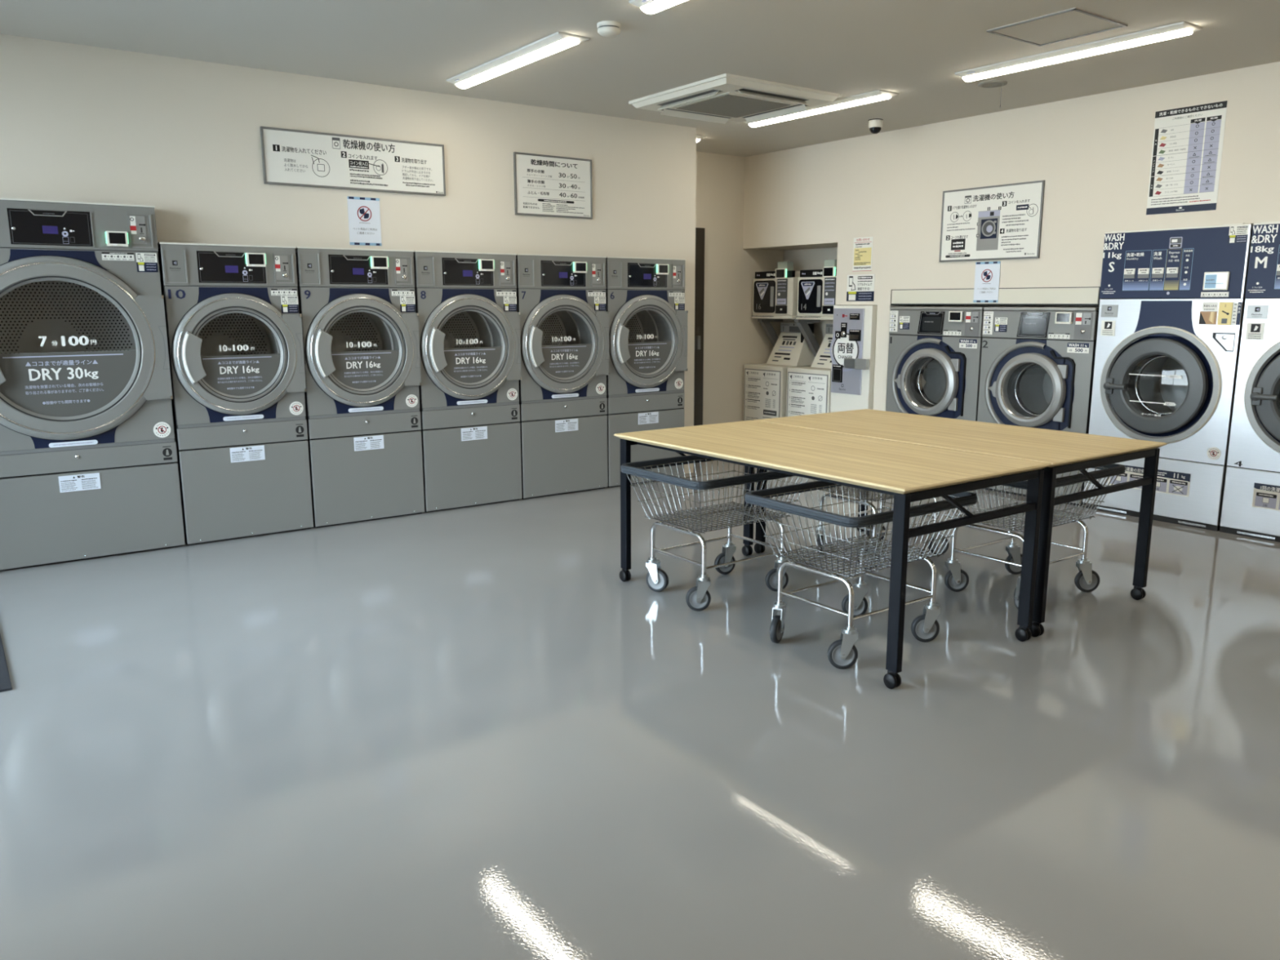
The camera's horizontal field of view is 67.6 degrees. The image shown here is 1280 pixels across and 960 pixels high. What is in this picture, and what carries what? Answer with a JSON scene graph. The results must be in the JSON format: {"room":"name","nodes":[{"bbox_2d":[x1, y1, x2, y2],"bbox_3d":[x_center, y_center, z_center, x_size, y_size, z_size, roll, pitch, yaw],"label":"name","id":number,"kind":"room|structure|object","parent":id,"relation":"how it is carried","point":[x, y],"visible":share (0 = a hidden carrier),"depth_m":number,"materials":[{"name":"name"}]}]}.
{"room":"laundry","nodes":[
{"label":"laundry","id":0,"kind":"room"},
{"bbox_2d":[0,33,696,473],"bbox_3d":[-2.115,-1.026,5.689,6.208,2.637,0.120,-8,13,-35],"label":"wall","id":1,"kind":"structure","parent":0,"point":[180,137],"depth_m":5.55,"materials":[{"name":"beige paint"}]},
{"bbox_2d":[260,126,445,195],"bbox_3d":[-1.693,-1.905,5.752,1.116,0.312,0.018,-8,13,-35],"label":"board","id":2,"kind":"object","parent":1,"relation":"attached to","point":[290,157],"visible":1,"depth_m":5.72,"materials":[{"name":"white paper"}]},
{"bbox_2d":[346,195,382,245],"bbox_3d":[-1.679,-1.577,5.832,0.200,0.284,0.004,-8,13,-35],"label":"notice","id":3,"kind":"object","parent":1,"relation":"attached to","point":[364,213],"visible":1,"depth_m":5.83,"materials":[{"name":"white paper"}]},
{"bbox_2d":[513,151,592,218],"bbox_3d":[-0.588,-2.011,6.554,0.614,0.402,0.018,-8,13,-35],"label":"board","id":4,"kind":"object","parent":1,"relation":"attached to","point":[545,185],"visible":1,"depth_m":6.54,"materials":[{"name":"white paper"}]},
{"bbox_2d":[522,159,586,216],"bbox_3d":[-0.571,-2.004,6.563,0.534,0.350,0.001,-8,13,-35],"label":"print","id":5,"kind":"object","parent":4,"relation":"attached to","point":[551,187],"depth_m":6.55,"materials":[{"name":"black"}]},
{"bbox_2d":[0,460,1279,959],"bbox_3d":[1.087,0.756,3.630,8.600,0.120,9.458,-8,13,-35],"label":"floor","id":6,"kind":"structure","parent":0,"point":[460,733],"depth_m":2.90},
{"bbox_2d":[0,634,12,692],"bbox_3d":[-3.101,0.722,3.494,1.288,0.008,1.205,-8,13,-35],"label":"entrance mat","id":7,"kind":"object","parent":6,"relation":"on","point":[5,682],"visible":1,"depth_m":3.52,"materials":[{"name":"black"}]},
{"bbox_2d":[0,197,185,571],"bbox_3d":[-3.172,-0.536,5.217,0.984,1.850,0.856,-8,13,-35],"label":"dryer","id":8,"kind":"object","parent":6,"relation":"on","point":[89,469],"visible":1,"depth_m":5.01,"materials":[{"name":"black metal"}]},
{"bbox_2d":[105,231,128,244],"bbox_3d":[-2.703,-1.250,4.940,0.102,0.059,0.018,-8,13,-35],"label":"display screen","id":9,"kind":"object","parent":8,"relation":"attached to","point":[111,237],"depth_m":4.93,"materials":[{"name":"black"}]},
{"bbox_2d":[157,242,313,545],"bbox_3d":[-2.482,-0.538,5.729,0.711,1.664,0.856,-8,13,-35],"label":"dryer","id":10,"kind":"object","parent":6,"relation":"on","point":[233,322],"visible":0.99,"depth_m":5.43,"materials":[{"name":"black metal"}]},
{"bbox_2d":[244,253,266,264],"bbox_3d":[-2.151,-1.238,5.353,0.108,0.059,0.018,-8,13,-35],"label":"display screen","id":11,"kind":"object","parent":10,"relation":"attached to","point":[250,258],"depth_m":5.34,"materials":[{"name":"black"}]},
{"bbox_2d":[295,246,424,528],"bbox_3d":[-1.903,-0.616,6.145,0.711,1.664,0.856,-8,13,-35],"label":"dryer","id":12,"kind":"object","parent":6,"relation":"on","point":[357,306],"visible":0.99,"depth_m":5.85,"materials":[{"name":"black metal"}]},
{"bbox_2d":[369,256,388,266],"bbox_3d":[-1.572,-1.316,5.769,0.108,0.059,0.018,-8,13,-35],"label":"display screen","id":13,"kind":"object","parent":12,"relation":"attached to","point":[375,261],"depth_m":5.76,"materials":[{"name":"black"}]},
{"bbox_2d":[413,250,521,512],"bbox_3d":[-1.324,-0.694,6.561,0.711,1.664,0.856,-8,13,-35],"label":"dryer","id":14,"kind":"object","parent":6,"relation":"on","point":[468,317],"visible":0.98,"depth_m":6.26,"materials":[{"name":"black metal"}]},
{"bbox_2d":[478,259,494,269],"bbox_3d":[-0.993,-1.394,6.185,0.108,0.059,0.018,-8,13,-35],"label":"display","id":15,"kind":"object","parent":14,"relation":"attached to","point":[482,264],"depth_m":6.17,"materials":[{"name":"green"}]},
{"bbox_2d":[515,253,609,499],"bbox_3d":[-0.745,-0.773,6.978,0.711,1.664,0.856,-8,13,-35],"label":"dryer","id":16,"kind":"object","parent":6,"relation":"on","point":[561,299],"visible":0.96,"depth_m":6.68,"materials":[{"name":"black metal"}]},
{"bbox_2d":[605,256,688,487],"bbox_3d":[-0.166,-0.851,7.394,0.711,1.664,0.856,-8,13,-35],"label":"dryer","id":17,"kind":"object","parent":6,"relation":"on","point":[645,297],"visible":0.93,"depth_m":7.07,"materials":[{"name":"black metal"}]},
{"bbox_2d":[621,454,808,611],"bbox_3d":[0.365,0.227,4.486,0.748,0.608,0.594,-8,13,-36],"label":"cart","id":18,"kind":"object","parent":6,"relation":"on","point":[698,598],"visible":0.91,"depth_m":4.42,"materials":[{"name":"silver metal"}]},
{"bbox_2d":[626,457,808,533],"bbox_3d":[0.365,0.065,4.456,0.714,0.234,0.560,-8,13,-36],"label":"wire basket","id":19,"kind":"object","parent":18,"relation":"on","point":[636,468],"depth_m":4.36,"materials":[{"name":"silver metal"}]},
{"bbox_2d":[742,322,815,421],"bbox_3d":[1.322,-0.883,8.945,0.487,1.155,0.530,-8,13,-35],"label":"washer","id":20,"kind":"object","parent":6,"relation":"on","point":[765,384],"visible":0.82,"depth_m":8.79,"materials":[{"name":"white metal"}]},
{"bbox_2d":[772,335,797,361],"bbox_3d":[1.341,-1.213,8.841,0.112,0.231,0.220,-8,13,-35],"label":"print","id":21,"kind":"object","parent":20,"relation":"attached to","point":[785,347],"depth_m":8.84,"materials":[{"name":"black"}]},
{"bbox_2d":[786,324,833,417],"bbox_3d":[1.659,-0.799,8.492,0.487,1.155,0.530,-8,13,-35],"label":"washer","id":22,"kind":"object","parent":6,"relation":"on","point":[808,388],"visible":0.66,"depth_m":8.39,"materials":[{"name":"white metal"}]},
{"bbox_2d":[817,337,832,364],"bbox_3d":[1.678,-1.129,8.389,0.112,0.231,0.220,-8,13,-35],"label":"print","id":23,"kind":"object","parent":22,"relation":"attached to","point":[824,357],"depth_m":8.44,"materials":[{"name":"black"}]},
{"bbox_2d":[613,420,1052,688],"bbox_3d":[0.742,0.214,4.223,0.889,0.729,1.722,-8,13,-35],"label":"folding table","id":24,"kind":"object","parent":6,"relation":"on","point":[908,472],"visible":1,"depth_m":3.81,"materials":[{"name":"brown wood"}]},
{"bbox_2d":[830,305,877,412],"bbox_3d":[1.865,-0.788,7.986,0.460,1.318,0.427,-8,13,-35],"label":"money changer","id":25,"kind":"object","parent":6,"relation":"on","point":[852,353],"visible":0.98,"depth_m":7.80,"materials":[{"name":"white plastic"}]},
{"bbox_2d":[831,364,842,382],"bbox_3d":[1.641,-0.887,7.951,0.008,0.145,0.105,-8,13,-35],"label":"tray","id":26,"kind":"object","parent":25,"relation":"on","point":[837,369],"depth_m":7.95,"materials":[{"name":"black plastic"}]},
{"bbox_2d":[830,314,862,390],"bbox_3d":[1.689,-1.047,7.859,0.001,0.622,0.344,-8,13,-35],"label":"print","id":27,"kind":"object","parent":25,"relation":"attached to","point":[846,341],"depth_m":7.85,"materials":[{"name":"grey"}]},
{"bbox_2d":[744,480,977,669],"bbox_3d":[0.867,0.352,3.812,0.748,0.608,0.594,-8,13,-35],"label":"cart","id":28,"kind":"object","parent":6,"relation":"on","point":[842,653],"visible":0.94,"depth_m":3.75,"materials":[{"name":"silver metal"}]},
{"bbox_2d":[751,484,969,577],"bbox_3d":[0.867,0.190,3.781,0.714,0.234,0.560,-8,13,-35],"label":"wire basket","id":29,"kind":"object","parent":28,"relation":"on","point":[864,522],"depth_m":3.70,"materials":[{"name":"silver metal"}]},
{"bbox_2d":[813,479,949,569],"bbox_3d":[1.283,0.106,5.131,0.748,0.608,0.594,-8,13,-35],"label":"cart","id":30,"kind":"object","parent":6,"relation":"on","point":[882,496],"visible":0.31,"depth_m":5.11,"materials":[{"name":"silver metal"}]},
{"bbox_2d":[813,479,893,502],"bbox_3d":[1.283,-0.057,5.101,0.714,0.234,0.560,-8,13,-35],"label":"wire basket","id":31,"kind":"object","parent":30,"relation":"on","point":[856,490],"depth_m":4.99,"materials":[{"name":"silver metal"}]},
{"bbox_2d":[885,306,1012,421],"bbox_3d":[2.472,-0.684,7.447,0.822,1.310,0.823,-8,13,-35],"label":"washer","id":32,"kind":"object","parent":6,"relation":"on","point":[935,352],"visible":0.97,"depth_m":7.19,"materials":[{"name":"grey metal"}]},
{"bbox_2d":[754,408,1166,636],"bbox_3d":[1.476,0.115,4.750,0.911,0.729,1.722,-8,13,-35],"label":"folding table","id":33,"kind":"object","parent":6,"relation":"on","point":[1067,451],"visible":0.66,"depth_m":4.32,"materials":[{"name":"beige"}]},
{"bbox_2d":[941,463,1125,608],"bbox_3d":[1.778,0.229,4.466,0.748,0.608,0.594,-8,13,-35],"label":"cart","id":34,"kind":"object","parent":6,"relation":"on","point":[1086,580],"visible":0.59,"depth_m":4.46,"materials":[{"name":"silver metal"}]},
{"bbox_2d":[941,466,1118,534],"bbox_3d":[1.777,0.066,4.435,0.714,0.234,0.560,-8,13,-35],"label":"wire basket","id":35,"kind":"object","parent":34,"relation":"on","point":[1104,472],"depth_m":4.31,"materials":[{"name":"silver metal"}]},
{"bbox_2d":[977,306,1099,506],"bbox_3d":[2.965,-0.562,6.785,0.822,1.310,0.823,-8,13,-35],"label":"washer","id":36,"kind":"object","parent":6,"relation":"on","point":[1037,363],"visible":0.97,"depth_m":6.51,"materials":[{"name":"grey metal"}]},
{"bbox_2d":[1082,223,1253,531],"bbox_3d":[3.482,-0.671,6.079,0.881,1.782,0.843,-8,13,-35],"label":"dryer","id":37,"kind":"object","parent":6,"relation":"on","point":[1172,300],"visible":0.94,"depth_m":5.80,"materials":[{"name":"white metal"}]},
{"bbox_2d":[1101,236,1193,294],"bbox_3d":[3.101,-1.306,5.855,0.001,0.337,0.536,-8,13,-35],"label":"print","id":38,"kind":"object","parent":37,"relation":"attached to","point":[1131,265],"depth_m":5.85,"materials":[{"name":"blue"}]},
{"bbox_2d":[1219,221,1279,542],"bbox_3d":[3.985,-0.545,5.402,0.881,1.782,0.843,-8,13,-35],"label":"dryer","id":39,"kind":"object","parent":6,"relation":"on","point":[1251,506],"visible":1,"depth_m":5.44,"materials":[{"name":"white metal"}]},
{"bbox_2d":[1248,249,1279,293],"bbox_3d":[3.603,-1.180,5.179,0.001,0.337,0.536,-8,13,-35],"label":"print","id":40,"kind":"object","parent":39,"relation":"attached to","point":[1264,264],"depth_m":5.34,"materials":[{"name":"blue"}]},
{"bbox_2d":[0,0,1279,156],"bbox_3d":[1.070,-1.939,3.043,8.720,0.120,9.578,-8,13,-35],"label":"ceiling","id":41,"kind":"structure","parent":0,"point":[913,50],"depth_m":4.89,"materials":[{"name":"white painted plasterboard"}]},
{"bbox_2d":[446,31,590,88],"bbox_3d":[-0.694,-2.255,5.189,0.184,0.041,1.260,-8,13,-35],"label":"ceiling light","id":42,"kind":"object","parent":41,"relation":"attached to","point":[555,42],"visible":1,"depth_m":5.04,"materials":[{"name":"white plastic"}]},
{"bbox_2d":[596,20,620,37],"bbox_3d":[-0.146,-2.124,4.511,0.112,0.050,0.112,-8,13,-35],"label":"smoke detector","id":43,"kind":"object","parent":41,"relation":"attached to","point":[611,28],"visible":1,"depth_m":4.47,"materials":[{"name":"white plastic"}]},
{"bbox_2d":[628,0,687,13],"bbox_3d":[0.398,-1.982,3.720,0.184,0.041,1.260,-8,13,-35],"label":"ceiling light","id":44,"kind":"object","parent":41,"relation":"attached to","point":[649,6],"visible":1,"depth_m":4.12,"materials":[{"name":"white plastic"}]},
{"bbox_2d":[696,134,706,142],"bbox_3d":[-0.042,-2.640,7.252,1.260,0.041,0.184,-8,13,-35],"label":"ceiling light","id":45,"kind":"object","parent":41,"relation":"attached to","point":[699,137],"visible":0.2,"depth_m":7.54,"materials":[{"name":"white"}]},
{"bbox_2d":[628,73,840,124],"bbox_3d":[0.598,-2.417,6.144,0.960,0.075,0.960,-8,13,-35],"label":"air conditioner","id":46,"kind":"object","parent":41,"relation":"attached to","point":[724,98],"visible":1,"depth_m":5.99,"materials":[{"name":"white plastic"}]},
{"bbox_2d":[656,89,722,106],"bbox_3d":[0.303,-2.369,5.934,0.080,0.001,0.560,-8,13,-35],"label":"outlet","id":47,"kind":"object","parent":46,"relation":"attached to","point":[712,91],"depth_m":5.91,"materials":[{"name":"white plastic"}]},
{"bbox_2d":[662,108,731,118],"bbox_3d":[0.383,-2.463,6.436,0.560,0.001,0.080,-8,13,-35],"label":"outlet","id":48,"kind":"object","parent":46,"relation":"attached to","point":[665,108],"depth_m":6.40,"materials":[{"name":"white plastic"}]},
{"bbox_2d":[671,92,795,117],"bbox_3d":[0.598,-2.403,6.147,0.560,0.013,0.560,-8,13,-35],"label":"grille","id":49,"kind":"object","parent":46,"relation":"attached to","point":[733,104],"depth_m":6.08,"materials":[{"name":"white plastic"}]},
{"bbox_2d":[735,88,809,101],"bbox_3d":[0.813,-2.355,5.856,0.560,0.001,0.080,-8,13,-35],"label":"outlet","id":50,"kind":"object","parent":46,"relation":"attached to","point":[746,90],"depth_m":5.83,"materials":[{"name":"white plastic"}]},
{"bbox_2d":[742,104,808,118],"bbox_3d":[0.893,-2.449,6.357,0.080,0.001,0.560,-8,13,-35],"label":"outlet","id":51,"kind":"object","parent":46,"relation":"attached to","point":[797,104],"depth_m":6.32,"materials":[{"name":"white plastic"}]},
{"bbox_2d":[742,89,898,127],"bbox_3d":[1.182,-2.495,6.463,0.184,0.041,1.260,-8,13,-35],"label":"ceiling light","id":52,"kind":"object","parent":41,"relation":"attached to","point":[878,95],"visible":0.8,"depth_m":6.25,"materials":[{"name":"white plastic"}]},
{"bbox_2d":[868,118,883,133],"bbox_3d":[1.700,-2.550,6.904,0.104,0.096,0.104,-8,13,-35],"label":"security camera","id":53,"kind":"object","parent":41,"relation":"attached to","point":[875,125],"visible":1,"depth_m":6.87,"materials":[{"name":"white plastic"}]},
{"bbox_2d":[977,80,1007,106],"bbox_3d":[2.117,-2.299,5.759,0.170,0.170,0.170,-8,13,-35],"label":"ceiling vent","id":54,"kind":"object","parent":41,"relation":"in","point":[993,83],"visible":1,"depth_m":5.72,"materials":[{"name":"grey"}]},
{"bbox_2d":[986,7,1127,46],"bbox_3d":[1.990,-2.159,4.569,0.455,0.009,0.450,-8,13,-35],"label":"access hatch","id":55,"kind":"object","parent":41,"relation":"attached to","point":[1072,23],"visible":1,"depth_m":4.55,"materials":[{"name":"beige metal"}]},
{"bbox_2d":[954,21,1202,81],"bbox_3d":[2.247,-2.229,5.031,0.184,0.041,1.260,-8,13,-35],"label":"ceiling light","id":56,"kind":"object","parent":41,"relation":"attached to","point":[1182,28],"visible":1,"depth_m":4.91,"materials":[{"name":"white plastic"}]},
{"bbox_2d":[695,151,783,425],"bbox_3d":[-1.719,-1.280,7.049,8.720,2.637,0.120,-8,13,-35],"label":"wall","id":57,"kind":"structure","parent":0,"point":[733,340],"depth_m":8.77,"materials":[{"name":"beige paint"}]},
{"bbox_2d":[693,227,704,426],"bbox_3d":[0.213,-1.199,8.368,0.912,1.990,0.090,-8,13,-35],"label":"door","id":58,"kind":"structure","parent":57,"relation":"in","point":[700,232],"depth_m":8.56,"materials":[{"name":"black metal"}]},
{"bbox_2d":[742,61,1279,410],"bbox_3d":[3.963,-0.975,5.372,0.637,2.637,9.338,-8,13,-35],"label":"wall","id":59,"kind":"structure","parent":0,"point":[1092,154],"depth_m":6.60,"materials":[{"name":"beige paint"}]},
{"bbox_2d":[757,318,782,346],"bbox_3d":[1.272,-1.331,9.045,0.395,0.388,0.050,-8,13,-35],"label":"wall bracket","id":60,"kind":"object","parent":59,"relation":"attached to","point":[765,323],"visible":0.68,"depth_m":8.97,"materials":[{"name":"grey metal"}]},
{"bbox_2d":[794,319,820,357],"bbox_3d":[1.554,-1.260,8.665,0.395,0.388,0.050,-8,13,-35],"label":"wall bracket","id":61,"kind":"object","parent":59,"relation":"attached to","point":[802,325],"visible":0.75,"depth_m":8.61,"materials":[{"name":"grey metal"}]},
{"bbox_2d":[751,262,799,319],"bbox_3d":[1.346,-1.742,8.791,0.410,0.510,0.530,-8,13,-35],"label":"dryer","id":62,"kind":"object","parent":61,"relation":"on","point":[775,296],"visible":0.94,"depth_m":8.66,"materials":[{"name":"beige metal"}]},
{"bbox_2d":[795,259,836,319],"bbox_3d":[1.685,-1.657,8.334,0.410,0.510,0.530,-8,13,-35],"label":"dryer","id":63,"kind":"object","parent":61,"relation":"on","point":[816,288],"visible":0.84,"depth_m":8.25,"materials":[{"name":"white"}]},
{"bbox_2d":[846,274,875,301],"bbox_3d":[1.784,-1.555,7.742,0.004,0.212,0.285,-8,13,-35],"label":"notice","id":64,"kind":"object","parent":59,"relation":"attached to","point":[860,287],"visible":1,"depth_m":7.74,"materials":[{"name":"white paper"}]},
{"bbox_2d":[852,236,873,271],"bbox_3d":[1.790,-1.813,7.687,0.004,0.268,0.200,-8,13,-35],"label":"notice","id":65,"kind":"object","parent":59,"relation":"attached to","point":[862,246],"visible":1,"depth_m":7.68,"materials":[{"name":"white paper"}]},
{"bbox_2d":[973,261,1000,302],"bbox_3d":[2.469,-1.409,6.809,0.004,0.284,0.200,-8,13,-35],"label":"notice","id":66,"kind":"object","parent":59,"relation":"attached to","point":[987,274],"visible":1,"depth_m":6.81,"materials":[{"name":"white paper"}]},
{"bbox_2d":[938,180,1044,262],"bbox_3d":[2.462,-1.809,6.740,0.018,0.507,0.800,-8,13,-35],"label":"board","id":67,"kind":"object","parent":59,"relation":"attached to","point":[1002,221],"visible":1,"depth_m":6.71,"materials":[{"name":"white paper"}]},
{"bbox_2d":[890,286,1100,305],"bbox_3d":[2.476,-1.312,6.845,0.023,0.120,1.694,-8,13,-35],"label":"shelf","id":68,"kind":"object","parent":59,"relation":"attached to","point":[1082,295],"depth_m":6.68,"materials":[{"name":"beige paint"}]},
{"bbox_2d":[1146,100,1227,214],"bbox_3d":[3.231,-1.896,5.665,0.004,0.602,0.402,-8,13,-35],"label":"poster","id":69,"kind":"object","parent":59,"relation":"attached to","point":[1187,149],"visible":1,"depth_m":5.66,"materials":[{"name":"white paper"}]},
{"bbox_2d":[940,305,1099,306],"bbox_3d":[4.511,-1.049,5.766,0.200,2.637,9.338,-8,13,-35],"label":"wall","id":70,"kind":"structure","parent":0,"point":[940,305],"depth_m":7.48,"materials":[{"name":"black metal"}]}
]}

